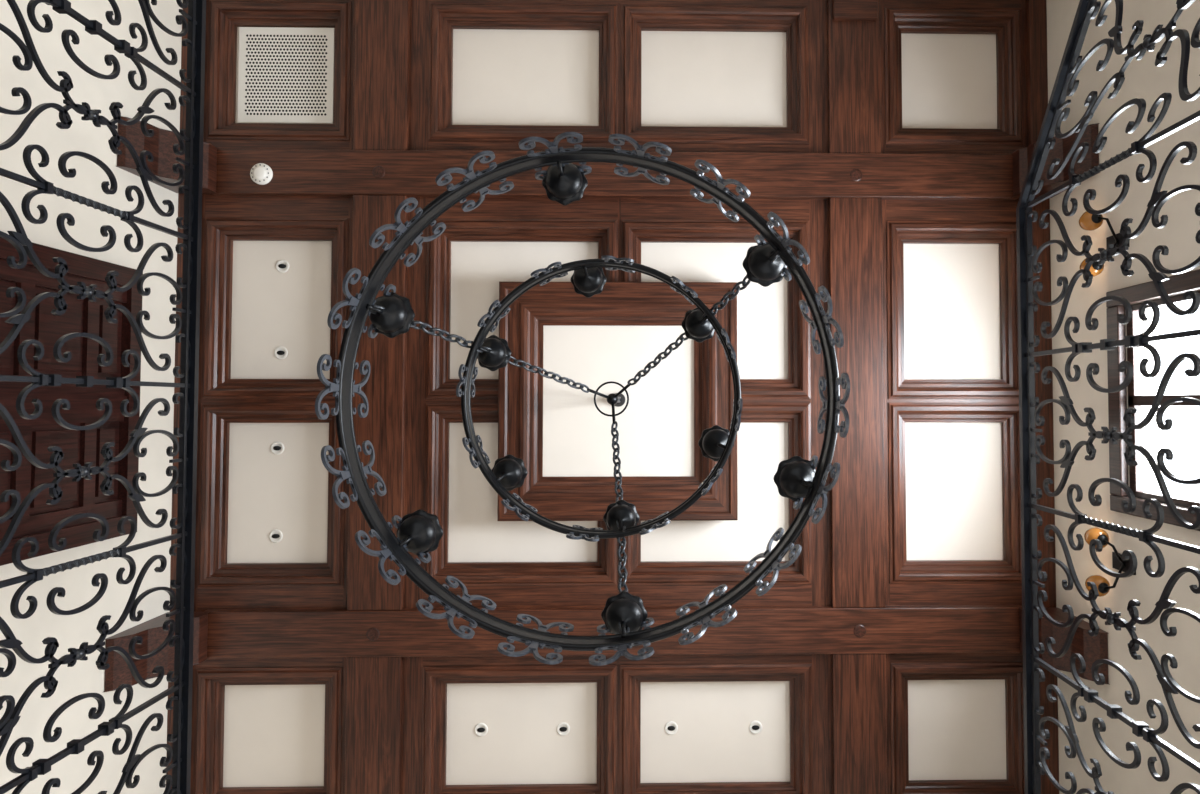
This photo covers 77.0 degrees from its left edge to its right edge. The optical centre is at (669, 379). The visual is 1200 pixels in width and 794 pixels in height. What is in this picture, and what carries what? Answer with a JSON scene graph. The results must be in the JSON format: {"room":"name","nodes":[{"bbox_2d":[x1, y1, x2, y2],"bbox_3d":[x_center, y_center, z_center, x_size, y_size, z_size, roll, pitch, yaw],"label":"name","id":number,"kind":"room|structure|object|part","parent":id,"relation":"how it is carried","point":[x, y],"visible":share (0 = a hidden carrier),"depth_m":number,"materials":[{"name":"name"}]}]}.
{"room":"entrance hall","nodes":[
{"label":"entrance hall","id":0,"kind":"room"},
{"bbox_2d":[0,0,182,793],"bbox_3d":[-3.526,0.039,1.930,0.200,7.000,6.802,0,-92,-1],"label":"wall","id":1,"kind":"structure","parent":0,"point":[70,631],"depth_m":4.52,"materials":[{"name":"beige paint"}]},
{"bbox_2d":[0,237,142,565],"bbox_3d":[-3.406,0.083,3.212,0.090,3.240,1.680,0,-92,-1],"label":"door","id":2,"kind":"structure","parent":1,"relation":"in","point":[78,265],"depth_m":4.53,"materials":[{"name":"red wood"}]},
{"bbox_2d":[0,259,126,540],"bbox_3d":[-3.423,0.081,3.161,0.055,3.140,1.440,0,-92,-1],"label":"door leaves","id":3,"kind":"structure","parent":2,"relation":"attached to","point":[80,447],"depth_m":4.23,"materials":[{"name":"red wood"}]},
{"bbox_2d":[104,612,208,691],"bbox_3d":[-3.343,1.765,4.908,0.292,0.606,0.320,0,-92,-1],"label":"wooden corbel","id":4,"kind":"object","parent":1,"relation":"attached to","point":[152,633],"visible":0.68,"depth_m":4.84,"materials":[{"name":"brown wood"}]},
{"bbox_2d":[116,116,218,192],"bbox_3d":[-3.343,-1.493,5.013,0.292,0.606,0.320,0,-92,-1],"label":"wooden corbel","id":5,"kind":"object","parent":1,"relation":"attached to","point":[160,145],"visible":0.59,"depth_m":4.94,"materials":[{"name":"brown wood"}]},
{"bbox_2d":[166,7,187,788],"bbox_3d":[-3.429,0.147,5.308,0.131,0.054,6.402,0,-92,-1],"label":"trim","id":6,"kind":"structure","parent":1,"relation":"attached to","point":[184,48],"depth_m":5.29,"materials":[{"name":"brown wood"}]},
{"bbox_2d":[190,0,1027,793],"bbox_3d":[-0.370,0.154,5.529,6.656,0.325,6.802,0,-92,-1],"label":"ceiling","id":7,"kind":"structure","parent":0,"point":[747,76],"depth_m":5.44,"materials":[{"name":"brown wood"}]},
{"bbox_2d":[250,163,272,184],"bbox_3d":[-2.896,-1.462,5.304,0.150,0.048,0.150,0,-92,-1],"label":"smoke detector","id":8,"kind":"object","parent":7,"relation":"attached to","point":[260,173],"visible":1,"depth_m":5.30,"materials":[{"name":"white plastic"}]},
{"bbox_2d":[269,529,282,542],"bbox_3d":[-2.842,1.126,5.407,0.096,0.009,0.096,0,-92,-1],"label":"recessed light","id":9,"kind":"object","parent":7,"relation":"in","point":[275,536],"visible":1,"depth_m":5.41,"materials":[{"name":"white metal"}]},
{"bbox_2d":[271,441,283,454],"bbox_3d":[-2.842,0.493,5.427,0.096,0.009,0.096,0,-92,-1],"label":"recessed light","id":10,"kind":"object","parent":7,"relation":"in","point":[277,448],"visible":1,"depth_m":5.43,"materials":[{"name":"white metal"}]},
{"bbox_2d":[274,346,287,358],"bbox_3d":[-2.827,-0.198,5.449,0.096,0.009,0.096,0,-92,-1],"label":"recessed light","id":11,"kind":"object","parent":7,"relation":"in","point":[280,352],"visible":1,"depth_m":5.45,"materials":[{"name":"white metal"}]},
{"bbox_2d":[276,260,288,272],"bbox_3d":[-2.827,-0.830,5.469,0.096,0.009,0.096,0,-92,-1],"label":"recessed light","id":12,"kind":"object","parent":7,"relation":"in","point":[282,266],"visible":1,"depth_m":5.47,"materials":[{"name":"white metal"}]},
{"bbox_2d":[238,27,334,123],"bbox_3d":[-2.820,-2.239,5.513,0.691,0.013,0.709,0,-92,-1],"label":"ceiling vent","id":13,"kind":"object","parent":7,"relation":"in","point":[286,75],"visible":1,"depth_m":5.51,"materials":[{"name":"white metal"}]},
{"bbox_2d":[345,657,402,793],"bbox_3d":[-2.076,2.540,5.257,0.378,0.057,1.208,0,-92,-1],"label":"ceiling beam","id":14,"kind":"structure","parent":7,"relation":"attached to","point":[374,685],"depth_m":5.23,"materials":[{"name":"brown wood"}]},
{"bbox_2d":[347,195,407,609],"bbox_3d":[-2.076,0.148,5.333,0.378,0.057,2.939,0,-92,-1],"label":"ceiling beam","id":15,"kind":"structure","parent":7,"relation":"attached to","point":[384,425],"depth_m":5.30,"materials":[{"name":"brown wood"}]},
{"bbox_2d":[353,0,409,149],"bbox_3d":[-2.076,-2.244,5.410,0.378,0.057,1.208,0,-92,-1],"label":"ceiling beam","id":16,"kind":"structure","parent":7,"relation":"attached to","point":[382,27],"depth_m":5.38,"materials":[{"name":"brown wood"}]},
{"bbox_2d":[474,723,487,736],"bbox_3d":[-1.358,2.515,5.392,0.096,0.009,0.096,0,-92,-1],"label":"recessed light","id":17,"kind":"object","parent":7,"relation":"in","point":[481,729],"visible":1,"depth_m":5.39,"materials":[{"name":"white metal"}]},
{"bbox_2d":[557,722,569,735],"bbox_3d":[-0.769,2.516,5.404,0.096,0.009,0.096,0,-92,-1],"label":"recessed light","id":18,"kind":"object","parent":7,"relation":"in","point":[563,728],"visible":1,"depth_m":5.40,"materials":[{"name":"white metal"}]},
{"bbox_2d":[315,132,849,665],"bbox_3d":[-0.343,0.100,4.070,1.990,2.582,2.061,0,-92,-1],"label":"chandelier","id":19,"kind":"object","parent":7,"relation":"hanging from","point":[624,615],"visible":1,"depth_m":3.09,"materials":[{"name":"black metal"}]},
{"bbox_2d":[202,149,1017,199],"bbox_3d":[-0.366,-1.480,5.410,5.995,0.075,0.320,0,-92,-1],"label":"ceiling beam","id":20,"kind":"structure","parent":7,"relation":"attached to","point":[331,173],"depth_m":5.39,"materials":[{"name":"brown wood"}]},
{"bbox_2d":[203,605,1021,657],"bbox_3d":[-0.366,1.778,5.306,5.995,0.075,0.320,0,-92,-1],"label":"ceiling beam","id":21,"kind":"structure","parent":7,"relation":"attached to","point":[406,632],"depth_m":5.28,"materials":[{"name":"brown wood"}]},
{"bbox_2d":[497,282,737,520],"bbox_3d":[-0.367,0.150,5.381,1.681,0.222,1.680,0,-92,-1],"label":"panel","id":22,"kind":"object","parent":7,"relation":"attached to","point":[563,442],"depth_m":5.33,"materials":[{"name":"brown wood"}]},
{"bbox_2d":[665,721,677,734],"bbox_3d":[0.009,2.516,5.419,0.096,0.009,0.096,0,-92,-1],"label":"recessed light","id":23,"kind":"object","parent":7,"relation":"in","point":[671,727],"visible":1,"depth_m":5.42,"materials":[{"name":"white metal"}]},
{"bbox_2d":[749,721,761,733],"bbox_3d":[0.620,2.517,5.431,0.096,0.009,0.096,0,-92,-1],"label":"recessed light","id":24,"kind":"object","parent":7,"relation":"in","point":[755,727],"visible":1,"depth_m":5.43,"materials":[{"name":"white metal"}]},
{"bbox_2d":[827,0,880,152],"bbox_3d":[1.343,-2.242,5.478,0.378,0.057,1.208,0,-92,-1],"label":"ceiling beam","id":25,"kind":"structure","parent":7,"relation":"attached to","point":[853,47],"depth_m":5.45,"materials":[{"name":"brown wood"}]},
{"bbox_2d":[833,0,877,20],"bbox_3d":[1.344,-2.731,5.445,0.320,0.044,0.233,0,-92,-1],"label":"block","id":26,"kind":"object","parent":7,"relation":"attached to","point":[843,10],"visible":1,"depth_m":5.42,"materials":[{"name":"brown wood"}]},
{"bbox_2d":[828,198,884,607],"bbox_3d":[1.343,0.150,5.401,0.378,0.057,2.939,0,-92,-1],"label":"ceiling beam","id":27,"kind":"structure","parent":7,"relation":"attached to","point":[857,511],"depth_m":5.37,"materials":[{"name":"brown wood"}]},
{"bbox_2d":[831,654,886,793],"bbox_3d":[1.343,2.542,5.325,0.378,0.057,1.208,0,-92,-1],"label":"ceiling beam","id":28,"kind":"structure","parent":7,"relation":"attached to","point":[859,730],"depth_m":5.30,"materials":[{"name":"brown wood"}]},
{"bbox_2d":[1046,0,1199,793],"bbox_3d":[2.929,0.043,2.059,0.200,7.000,6.802,0,-92,-1],"label":"wall","id":29,"kind":"structure","parent":0,"point":[1145,80],"depth_m":4.57,"materials":[{"name":"beige paint"}]},
{"bbox_2d":[1026,0,1058,793],"bbox_3d":[2.696,0.151,5.430,0.131,0.054,6.402,0,-92,-1],"label":"trim","id":30,"kind":"structure","parent":29,"relation":"attached to","point":[1036,11],"depth_m":5.42,"materials":[{"name":"brown wood"}]},
{"bbox_2d":[1012,123,1099,197],"bbox_3d":[2.624,-1.489,5.132,0.292,0.606,0.320,0,-92,-1],"label":"wooden corbel","id":31,"kind":"object","parent":29,"relation":"attached to","point":[1022,157],"visible":0.65,"depth_m":5.08,"materials":[{"name":"brown wood"}]},
{"bbox_2d":[1019,607,1109,684],"bbox_3d":[2.624,1.769,5.028,0.292,0.606,0.320,0,-92,-1],"label":"wooden corbel","id":32,"kind":"object","parent":29,"relation":"attached to","point":[1091,648],"visible":0.44,"depth_m":4.95,"materials":[{"name":"brown wood"}]},
{"bbox_2d":[1079,211,1129,276],"bbox_3d":[2.670,-0.852,4.634,0.213,0.200,0.418,0,-92,-1],"label":"wall sconce","id":33,"kind":"object","parent":29,"relation":"attached to","point":[1087,221],"visible":0.63,"depth_m":4.62,"materials":[{"name":"black metal"}]},
{"bbox_2d":[1084,528,1135,596],"bbox_3d":[2.670,1.117,4.571,0.213,0.200,0.418,0,-92,-1],"label":"wall sconce","id":34,"kind":"object","parent":29,"relation":"attached to","point":[1103,585],"visible":0.84,"depth_m":4.56,"materials":[{"name":"black metal"}]},
{"bbox_2d":[1106,269,1199,530],"bbox_3d":[2.799,0.094,3.555,0.100,2.240,1.360,0,-92,-1],"label":"window","id":35,"kind":"structure","parent":29,"relation":"in","point":[1188,281],"depth_m":4.50,"materials":[{"name":"brown wood"}]},
{"bbox_3d":[2.824,0.094,3.556,0.050,2.000,1.158,0,-92,-1],"label":"window sash","id":36,"kind":"part","parent":35,"relation":"part of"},
{"bbox_3d":[-2.551,0.024,1.464,1.732,0.310,6.402,0,-92,-1],"label":"floor","id":37,"kind":"structure","parent":0,"visible":0},
{"bbox_2d":[0,0,205,793],"bbox_3d":[-1.820,0.002,2.251,0.048,1.252,5.630,0,-92,-1],"label":"balcony railing","id":38,"kind":"object","parent":37,"relation":"on","point":[193,133],"visible":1,"depth_m":2.48,"materials":[{"name":"black metal"}]},
{"bbox_3d":[2.079,1.253,1.518,1.519,0.310,3.948,0,-92,-1],"label":"floor","id":39,"kind":"structure","parent":0,"visible":0},
{"bbox_2d":[1016,0,1199,793],"bbox_3d":[1.422,-0.145,1.404,0.048,3.085,5.830,0,-92,-1],"label":"balcony railing","id":40,"kind":"object","parent":39,"relation":"on","point":[1066,84],"visible":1,"depth_m":2.48,"materials":[{"name":"black metal"}]}
]}

